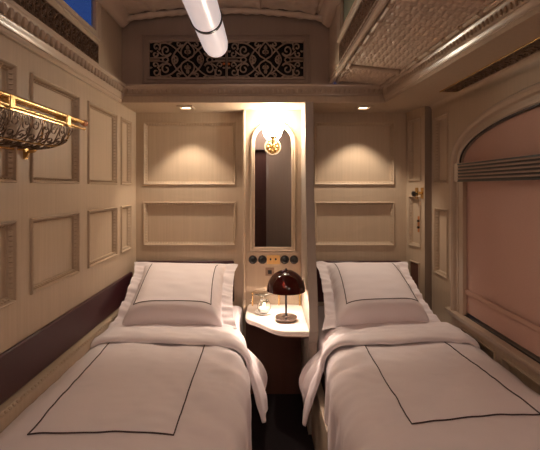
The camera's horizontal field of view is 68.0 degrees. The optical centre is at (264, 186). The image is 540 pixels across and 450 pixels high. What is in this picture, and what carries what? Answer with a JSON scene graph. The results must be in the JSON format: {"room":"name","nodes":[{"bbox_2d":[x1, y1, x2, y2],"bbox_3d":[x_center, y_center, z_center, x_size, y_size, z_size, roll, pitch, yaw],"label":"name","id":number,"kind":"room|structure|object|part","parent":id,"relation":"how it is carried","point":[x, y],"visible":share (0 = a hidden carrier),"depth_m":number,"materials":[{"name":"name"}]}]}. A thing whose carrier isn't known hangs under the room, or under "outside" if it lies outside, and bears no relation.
{"room":"train carriage","nodes":[
{"label":"train carriage","id":0,"kind":"room"},
{"bbox_2d":[0,0,135,353],"bbox_3d":[-0.933,0.075,0.875,0.080,2.650,3.850,0,0,0],"label":"wall","id":1,"kind":"structure","parent":0,"point":[68,210],"depth_m":1.81,"materials":[{"name":"beige paint"}]},
{"bbox_3d":[-0.908,0.268,1.236,0.031,0.295,0.420,0,0,0],"label":"panel molding","id":2,"kind":"part","parent":1,"relation":"part of","materials":[{"name":"beige paint"}]},
{"bbox_3d":[-0.908,-0.228,1.236,0.031,0.425,0.420,0,0,0],"label":"panel molding","id":3,"kind":"part","parent":1,"relation":"part of","materials":[{"name":"beige paint"}]},
{"bbox_2d":[0,90,87,158],"bbox_3d":[-0.825,-0.192,1.202,0.172,0.176,0.965,0,0,0],"label":"luggage rack","id":4,"kind":"object","parent":1,"relation":"attached to","point":[7,100],"visible":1,"depth_m":1.34,"materials":[{"name":"brown metal"}]},
{"bbox_2d":[0,108,73,149],"bbox_3d":[-0.810,-0.190,1.161,0.113,0.112,0.843,0,0,0],"label":"basket","id":5,"kind":"object","parent":4,"relation":"on","point":[62,121],"depth_m":1.34,"materials":[{"name":"brown metal"}]},
{"bbox_3d":[-0.753,-0.268,1.190,0.017,0.017,0.940,0,0,0],"label":"rail","id":6,"kind":"part","parent":4,"relation":"part of","materials":[{"name":"gold metal"}]},
{"bbox_3d":[-0.749,-0.240,1.190,0.011,0.011,0.940,0,0,0],"label":"rail","id":7,"kind":"part","parent":4,"relation":"part of","materials":[{"name":"gold metal"}]},
{"bbox_3d":[-0.788,-0.270,1.190,0.012,0.012,0.940,0,0,0],"label":"rail","id":8,"kind":"part","parent":4,"relation":"part of","materials":[{"name":"gold metal"}]},
{"bbox_3d":[-0.908,0.268,1.736,0.031,0.295,0.397,0,0,0],"label":"panel molding","id":9,"kind":"part","parent":1,"relation":"part of","materials":[{"name":"beige paint"}]},
{"bbox_3d":[-0.908,-0.228,1.736,0.031,0.425,0.397,0,0,0],"label":"panel molding","id":10,"kind":"part","parent":1,"relation":"part of","materials":[{"name":"beige paint"}]},
{"bbox_2d":[13,0,98,63],"bbox_3d":[-0.915,-0.710,1.230,0.033,0.130,1.880,0,0,0],"label":"air vent","id":11,"kind":"object","parent":1,"relation":"in","point":[45,14],"visible":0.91,"depth_m":1.77,"materials":[{"name":"brown metal"}]},
{"bbox_2d":[0,0,125,101],"bbox_3d":[-0.878,-0.579,0.725,0.049,0.113,3.550,0,0,0],"label":"crown molding","id":12,"kind":"structure","parent":1,"relation":"attached to","point":[17,24],"depth_m":1.65,"materials":[{"name":"paint"}]},
{"bbox_2d":[0,272,131,404],"bbox_3d":[-0.898,0.653,1.445,0.018,0.170,2.490,0,0,0],"label":"wall panel","id":13,"kind":"object","parent":1,"relation":"attached to","point":[20,363],"visible":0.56,"depth_m":1.69,"materials":[{"name":"red leather"}]},
{"bbox_2d":[52,0,100,41],"bbox_3d":[-0.908,-1.018,1.195,0.030,0.455,1.980,0,0,0],"label":"window","id":14,"kind":"structure","parent":1,"relation":"in","point":[83,8],"depth_m":2.04,"materials":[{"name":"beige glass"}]},
{"bbox_3d":[-0.908,0.268,2.233,0.031,0.295,0.398,0,0,0],"label":"panel molding","id":15,"kind":"part","parent":1,"relation":"part of","materials":[{"name":"beige paint"}]},
{"bbox_3d":[-0.908,-0.228,2.233,0.031,0.425,0.398,0,0,0],"label":"panel molding","id":16,"kind":"part","parent":1,"relation":"part of","materials":[{"name":"beige paint"}]},
{"bbox_3d":[-0.908,0.268,2.595,0.031,0.295,0.190,0,0,0],"label":"panel molding","id":17,"kind":"part","parent":1,"relation":"part of","materials":[{"name":"beige paint"}]},
{"bbox_3d":[-0.908,-0.228,2.595,0.031,0.425,0.190,0,0,0],"label":"panel molding","id":18,"kind":"part","parent":1,"relation":"part of","materials":[{"name":"beige paint"}]},
{"bbox_2d":[97,0,340,27],"bbox_3d":[-0.246,-1.073,0.740,1.313,0.155,3.580,0,0,0],"label":"ceiling","id":19,"kind":"structure","parent":0,"point":[121,11],"depth_m":2.41,"materials":[{"name":"paint"}]},
{"bbox_2d":[182,0,227,57],"bbox_3d":[-0.278,-0.912,1.347,0.153,0.376,1.955,0,0,0],"label":"ceiling lamp","id":20,"kind":"object","parent":19,"relation":"hanging from","point":[205,16],"visible":1,"depth_m":1.84,"materials":[{"name":"white"}]},
{"bbox_2d":[122,8,328,83],"bbox_3d":[-0.246,-0.965,2.540,1.313,0.670,0.060,0,0,0],"label":"wall","id":21,"kind":"structure","parent":0,"point":[136,35],"depth_m":2.52,"materials":[{"name":"paint"}]},
{"bbox_2d":[149,40,225,77],"bbox_3d":[-0.488,-0.804,2.512,0.489,0.246,0.032,0,0,0],"label":"air vent","id":22,"kind":"object","parent":21,"relation":"in","point":[155,59],"visible":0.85,"depth_m":2.52,"materials":[{"name":"paint"}]},
{"bbox_3d":[-0.242,-0.804,2.515,0.999,0.258,0.010,0,0,0],"label":"panel molding","id":23,"kind":"part","parent":21,"relation":"part of","materials":[{"name":"paint"}]},
{"bbox_3d":[-0.242,-0.806,2.515,1.065,0.312,0.010,0,0,0],"label":"panel molding","id":24,"kind":"part","parent":21,"relation":"part of","materials":[{"name":"paint"}]},
{"bbox_2d":[124,84,382,95],"bbox_3d":[-0.046,-0.579,2.494,1.693,0.113,0.062,0,0,0],"label":"crown molding","id":25,"kind":"structure","parent":21,"relation":"attached to","point":[130,89],"depth_m":2.48,"materials":[{"name":"paint"}]},
{"bbox_2d":[227,40,303,77],"bbox_3d":[0.004,-0.804,2.512,0.489,0.246,0.032,0,0,0],"label":"air vent","id":26,"kind":"object","parent":21,"relation":"in","point":[233,59],"visible":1,"depth_m":2.52,"materials":[{"name":"metal"}]},
{"bbox_2d":[136,113,405,365],"bbox_3d":[0.091,0.435,2.820,2.028,1.930,0.060,0,0,0],"label":"wall","id":27,"kind":"structure","parent":0,"point":[189,166],"depth_m":2.81,"materials":[{"name":"beige paint"}]},
{"bbox_3d":[-0.527,0.257,2.805,0.648,0.306,0.031,0,0,0],"label":"panel molding","id":28,"kind":"part","parent":27,"relation":"part of","materials":[{"name":"beige paint"}]},
{"bbox_3d":[-0.527,-0.235,2.805,0.648,0.440,0.031,0,0,0],"label":"panel molding","id":29,"kind":"part","parent":27,"relation":"part of","materials":[{"name":"beige paint"}]},
{"bbox_3d":[0.625,0.257,2.805,0.560,0.306,0.031,0,0,0],"label":"panel molding","id":30,"kind":"part","parent":27,"relation":"part of","materials":[{"name":"beige paint"}]},
{"bbox_3d":[0.625,-0.235,2.805,0.560,0.440,0.031,0,0,0],"label":"panel molding","id":31,"kind":"part","parent":27,"relation":"part of","materials":[{"name":"beige paint"}]},
{"bbox_2d":[243,110,300,313],"bbox_3d":[0.048,0.170,2.745,0.395,1.381,0.110,0,0,0],"label":"pier","id":32,"kind":"object","parent":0,"point":[254,278],"visible":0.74,"depth_m":2.70,"materials":[{"name":"beige paint"}]},
{"bbox_3d":[-0.140,0.165,2.695,0.020,1.370,0.010,0,0,0],"label":"pier edge molding","id":33,"kind":"part","parent":32,"relation":"part of","materials":[{"name":"beige paint"}]},
{"bbox_2d":[265,268,273,275],"bbox_3d":[0.033,0.572,2.696,0.059,0.053,0.008,0,0,0],"label":"wall socket","id":34,"kind":"object","parent":32,"relation":"attached to","point":[268,271],"visible":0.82,"depth_m":2.69,"materials":[{"name":"brown metal"}]},
{"bbox_2d":[250,122,295,251],"bbox_3d":[0.055,-0.007,2.691,0.310,0.885,0.018,0,0,0],"label":"mirror","id":35,"kind":"object","parent":32,"relation":"attached to","point":[272,178],"visible":0.85,"depth_m":2.69,"materials":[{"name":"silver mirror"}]},
{"bbox_2d":[247,252,298,264],"bbox_3d":[0.056,0.481,2.686,0.347,0.091,0.028,0,0,0],"label":"control panel","id":36,"kind":"object","parent":32,"relation":"attached to","point":[254,258],"visible":1,"depth_m":2.69,"materials":[{"name":"beige paint"}]},
{"bbox_3d":[0.056,0.489,2.691,0.088,0.060,0.003,0,0,0],"label":"brass plate","id":37,"kind":"part","parent":36,"relation":"part of","materials":[{"name":"brown metal"}]},
{"bbox_2d":[263,118,282,155],"bbox_3d":[0.052,-0.332,2.620,0.132,0.241,0.143,0,0,0],"label":"wall lamp","id":38,"kind":"object","parent":32,"relation":"attached to","point":[272,127],"visible":1,"depth_m":2.59,"materials":[{"name":"gold metal"}]},
{"bbox_3d":[0.052,-0.386,2.615,0.132,0.132,0.132,0,0,0],"label":"globe","id":39,"kind":"part","parent":38,"relation":"part of","materials":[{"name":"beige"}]},
{"bbox_2d":[245,293,308,337],"bbox_3d":[0.061,0.769,2.439,0.365,0.142,0.517,0,0,0],"label":"bedside table","id":40,"kind":"object","parent":32,"relation":"attached to","point":[299,328],"visible":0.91,"depth_m":2.42,"materials":[{"name":"stone"}]},
{"bbox_2d":[255,309,272,314],"bbox_3d":[-0.005,0.782,2.500,0.116,0.013,0.116,0,0,0],"label":"saucer","id":41,"kind":"object","parent":40,"relation":"on","point":[271,310],"visible":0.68,"depth_m":2.48,"materials":[{"name":"white ceramic"}]},
{"bbox_2d":[257,298,270,312],"bbox_3d":[-0.005,0.741,2.500,0.088,0.086,0.088,0,0,0],"label":"candle jar","id":42,"kind":"object","parent":41,"relation":"on","point":[264,305],"visible":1,"depth_m":2.47,"materials":[{"name":"clear glass"}]},
{"bbox_2d":[252,290,270,297],"bbox_3d":[-0.020,0.736,2.600,0.124,0.106,0.124,0,0,0],"label":"glass dish","id":43,"kind":"object","parent":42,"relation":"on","point":[261,293],"visible":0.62,"depth_m":2.62,"materials":[{"name":"white"}]},
{"bbox_2d":[267,268,305,322],"bbox_3d":[0.125,0.635,2.370,0.230,0.309,0.230,0,0,0],"label":"table lamp","id":44,"kind":"object","parent":40,"relation":"on","point":[286,282],"visible":1,"depth_m":2.31,"materials":[{"name":"brown metal"}]},
{"bbox_3d":[0.125,0.626,2.370,0.013,0.272,0.013,0,0,0],"label":"stem","id":45,"kind":"part","parent":44,"relation":"part of","materials":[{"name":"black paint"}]},
{"bbox_3d":[0.125,0.552,2.370,0.230,0.124,0.230,0,0,0],"label":"lamp shade","id":46,"kind":"part","parent":44,"relation":"part of","materials":[{"name":"red glass"}]},
{"bbox_2d":[246,322,300,393],"bbox_3d":[0.057,1.130,2.715,0.374,0.540,0.020,0,0,0],"label":"wall","id":47,"kind":"structure","parent":0,"point":[280,357],"depth_m":2.71,"materials":[{"name":"brown wood"}]},
{"bbox_2d":[251,394,313,449],"bbox_3d":[0.101,1.420,0.875,2.108,0.040,3.950,0,0,0],"label":"floor","id":48,"kind":"structure","parent":0,"point":[283,428],"depth_m":2.34,"materials":[{"name":"carpet"}]},
{"bbox_2d":[0,308,118,432],"bbox_3d":[-0.879,1.069,1.470,0.048,0.662,2.540,0,0,0],"label":"ledge","id":49,"kind":"object","parent":48,"relation":"on","point":[17,403],"visible":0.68,"depth_m":1.59,"materials":[{"name":"beige paint"}]},
{"bbox_2d":[137,261,242,332],"bbox_3d":[-0.520,0.957,1.829,0.741,0.887,1.937,0,0,0],"label":"bed","id":50,"kind":"object","parent":48,"relation":"on","point":[237,310],"visible":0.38,"depth_m":2.72,"materials":[{"name":"white fabric"}]},
{"bbox_2d":[0,322,267,449],"bbox_3d":[-0.421,0.983,1.525,0.873,0.525,1.381,0,0,0],"label":"duvet","id":51,"kind":"object","parent":50,"relation":"on","point":[157,386],"visible":0.97,"depth_m":1.48,"materials":[{"name":"white fabric"}]},
{"bbox_2d":[107,262,237,329],"bbox_3d":[-0.517,0.638,2.421,0.737,0.281,0.584,0,0,0],"label":"pillow","id":52,"kind":"object","parent":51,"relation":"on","point":[157,292],"visible":0.97,"depth_m":2.26,"materials":[{"name":"white fabric"}]},
{"bbox_3d":[-0.553,0.656,2.786,0.676,0.287,0.022,0,0,0],"label":"headboard","id":53,"kind":"part","parent":50,"relation":"part of","materials":[{"name":"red fabric"}]},
{"bbox_3d":[-0.497,0.906,1.815,0.695,0.188,1.910,0,0,0],"label":"mattress","id":54,"kind":"part","parent":50,"relation":"part of","materials":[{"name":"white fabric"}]},
{"bbox_2d":[312,261,400,449],"bbox_3d":[0.656,0.957,1.829,0.788,0.887,1.937,0,0,0],"label":"bed","id":55,"kind":"object","parent":48,"relation":"on","point":[319,428],"visible":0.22,"depth_m":2.11,"materials":[{"name":"beige wood"}]},
{"bbox_3d":[0.677,0.906,1.815,0.745,0.188,1.910,0,0,0],"label":"mattress","id":56,"kind":"part","parent":55,"relation":"part of","materials":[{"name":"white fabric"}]},
{"bbox_3d":[0.647,0.656,2.786,0.605,0.287,0.022,0,0,0],"label":"headboard","id":57,"kind":"part","parent":55,"relation":"part of","materials":[{"name":"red fabric"}]},
{"bbox_2d":[316,261,440,329],"bbox_3d":[0.646,0.634,2.429,0.679,0.281,0.570,0,0,0],"label":"pillow","id":58,"kind":"object","parent":55,"relation":"on","point":[355,293],"visible":0.97,"depth_m":2.26,"materials":[{"name":"white fabric"}]},
{"bbox_2d":[299,321,539,449],"bbox_3d":[0.618,0.982,1.526,0.873,0.527,1.380,0,0,0],"label":"duvet","id":59,"kind":"object","parent":55,"relation":"on","point":[403,385],"visible":1,"depth_m":1.53,"materials":[{"name":"white fabric"}]},
{"bbox_2d":[301,102,318,434],"bbox_3d":[0.270,0.440,2.500,0.050,1.929,0.608,0,0,0],"label":"wall partition","id":60,"kind":"structure","parent":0,"point":[309,298],"depth_m":2.40,"materials":[{"name":"paint"}]},
{"bbox_2d":[119,6,539,112],"bbox_3d":[0.096,-0.515,0.890,1.998,0.090,3.880,0,0,0],"label":"ceiling","id":61,"kind":"structure","parent":0,"point":[424,91],"depth_m":2.37,"materials":[{"name":"beige paint"}]},
{"bbox_2d":[176,105,194,109],"bbox_3d":[-0.515,-0.515,2.600,0.104,0.010,0.104,0,0,0],"label":"recessed light","id":62,"kind":"object","parent":61,"relation":"in","point":[180,107],"visible":1,"depth_m":2.57,"materials":[{"name":"paint"}]},
{"bbox_2d":[354,105,373,109],"bbox_3d":[0.640,-0.515,2.600,0.104,0.010,0.104,0,0,0],"label":"recessed light","id":63,"kind":"object","parent":61,"relation":"in","point":[358,107],"visible":1,"depth_m":2.57,"materials":[{"name":"paint"}]},
{"bbox_2d":[439,37,539,91],"bbox_3d":[0.996,-0.520,1.239,0.094,0.010,1.882,0,0,0],"label":"ceiling vent","id":64,"kind":"object","parent":61,"relation":"in","point":[532,47],"visible":1,"depth_m":1.70,"materials":[{"name":"brown metal"}]},
{"bbox_2d":[329,0,372,82],"bbox_3d":[0.421,-0.953,0.740,0.030,0.595,3.580,0,0,0],"label":"wall","id":65,"kind":"structure","parent":0,"point":[333,44],"depth_m":2.30,"materials":[{"name":"beige paint"}]},
{"bbox_2d":[337,0,359,41],"bbox_3d":[0.411,-1.022,1.210,0.030,0.445,2.010,0,0,0],"label":"window","id":66,"kind":"structure","parent":65,"relation":"in","point":[348,4],"depth_m":2.09,"materials":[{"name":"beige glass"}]},
{"bbox_2d":[339,0,378,64],"bbox_3d":[0.418,-0.720,1.235,0.033,0.130,1.890,0,0,0],"label":"air vent","id":67,"kind":"object","parent":65,"relation":"in","point":[364,7],"visible":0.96,"depth_m":1.78,"materials":[{"name":"brown metal"}]},
{"bbox_2d":[329,0,505,88],"bbox_3d":[0.702,-0.639,0.740,0.604,0.070,3.580,0,0,0],"label":"ceiling panel","id":68,"kind":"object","parent":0,"point":[402,33],"depth_m":1.67,"materials":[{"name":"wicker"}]},
{"bbox_3d":[0.415,-0.650,0.725,0.030,0.033,3.550,0,0,0],"label":"edge molding","id":69,"kind":"part","parent":68,"relation":"part of","materials":[{"name":"paint"}]},
{"bbox_3d":[0.447,-0.652,1.338,0.030,0.030,2.276,0,0,0],"label":"beaded rod","id":70,"kind":"part","parent":68,"relation":"part of","materials":[{"name":"paint"}]},
{"bbox_2d":[425,106,431,309],"bbox_3d":[1.063,0.440,2.595,0.063,1.921,0.030,0,0,0],"label":"wall","id":71,"kind":"structure","parent":0,"point":[428,111],"depth_m":2.58,"materials":[{"name":"brown paint"}]},
{"bbox_2d":[432,61,539,394],"bbox_3d":[1.140,0.420,0.875,0.150,1.960,3.850,0,0,0],"label":"wall","id":72,"kind":"structure","parent":0,"point":[448,123],"depth_m":2.34,"materials":[{"name":"beige paint"}]},
{"bbox_2d":[406,106,424,300],"bbox_3d":[1.004,0.440,2.688,0.061,1.921,0.223,0,0,-13],"label":"door","id":73,"kind":"structure","parent":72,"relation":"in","point":[415,119],"depth_m":2.70,"materials":[{"name":"beige paint"}]},
{"bbox_3d":[0.996,0.042,2.666,0.034,0.073,0.036,0,0,-10],"label":"door knob","id":74,"kind":"part","parent":73,"relation":"part of","materials":[{"name":"gold metal"}]},
{"bbox_3d":[1.007,0.630,2.691,0.015,0.260,0.120,0,0,-10],"label":"panel molding","id":75,"kind":"part","parent":73,"relation":"part of","materials":[{"name":"beige paint"}]},
{"bbox_3d":[1.015,0.230,2.693,0.031,0.340,0.150,0,0,-10],"label":"panel molding","id":76,"kind":"part","parent":73,"relation":"part of","materials":[{"name":"beige paint"}]},
{"bbox_3d":[1.015,-0.250,2.693,0.031,0.420,0.150,0,0,-10],"label":"panel molding","id":77,"kind":"part","parent":73,"relation":"part of","materials":[{"name":"beige paint"}]},
{"bbox_2d":[417,216,419,231],"bbox_3d":[1.024,0.247,2.658,0.024,0.105,0.036,0,0,-10],"label":"switch plate","id":78,"kind":"object","parent":73,"relation":"attached to","point":[418,220],"visible":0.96,"depth_m":2.65,"materials":[{"name":"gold metal"}]},
{"bbox_2d":[418,188,423,198],"bbox_3d":[1.012,0.040,2.603,0.026,0.070,0.028,0,0,-10],"label":"lock","id":79,"kind":"object","parent":73,"relation":"attached to","point":[421,193],"visible":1,"depth_m":2.60,"materials":[{"name":"gold metal"}]},
{"bbox_3d":[1.081,0.335,2.438,0.031,0.410,0.185,0,0,0],"label":"panel molding","id":80,"kind":"part","parent":72,"relation":"part of","materials":[{"name":"beige paint"}]},
{"bbox_3d":[1.081,-0.230,2.438,0.031,0.420,0.185,0,0,0],"label":"panel molding","id":81,"kind":"part","parent":72,"relation":"part of","materials":[{"name":"beige paint"}]},
{"bbox_2d":[383,0,539,100],"bbox_3d":[0.841,-0.574,0.725,0.032,0.103,3.558,0,0,-3],"label":"crown molding","id":82,"kind":"structure","parent":72,"relation":"attached to","point":[506,12],"depth_m":1.56,"materials":[{"name":"paint"}]},
{"bbox_3d":[1.081,0.848,2.025,0.031,0.165,0.330,0,0,0],"label":"panel molding","id":83,"kind":"part","parent":72,"relation":"part of","materials":[{"name":"beige paint"}]},
{"bbox_2d":[445,82,539,376],"bbox_3d":[1.082,0.160,1.205,0.086,1.151,2.210,0,0,0],"label":"window","id":84,"kind":"structure","parent":72,"relation":"in","point":[527,99],"depth_m":2.08,"materials":[{"name":"beige wood"}]},
{"bbox_3d":[1.082,0.713,1.205,0.086,0.045,2.210,0,0,0],"label":"sill","id":85,"kind":"part","parent":84,"relation":"part of","materials":[{"name":"paint"}]},
{"bbox_2d":[454,154,539,181],"bbox_3d":[1.046,-0.077,1.376,0.057,0.101,1.592,0,0,0],"label":"window valance","id":86,"kind":"object","parent":84,"relation":"attached to","point":[522,167],"visible":1,"depth_m":1.73,"materials":[{"name":"paint"}]},
{"bbox_2d":[463,106,539,356],"bbox_3d":[1.083,0.175,1.360,0.017,0.999,1.662,0,0,0],"label":"roller blind","id":87,"kind":"object","parent":84,"relation":"attached to","point":[502,291],"visible":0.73,"depth_m":1.79,"materials":[{"name":"pink fabric"}]},
{"bbox_3d":[1.081,0.848,1.585,0.031,0.165,0.450,0,0,0],"label":"panel molding","id":88,"kind":"part","parent":72,"relation":"part of","materials":[{"name":"beige paint"}]}
]}

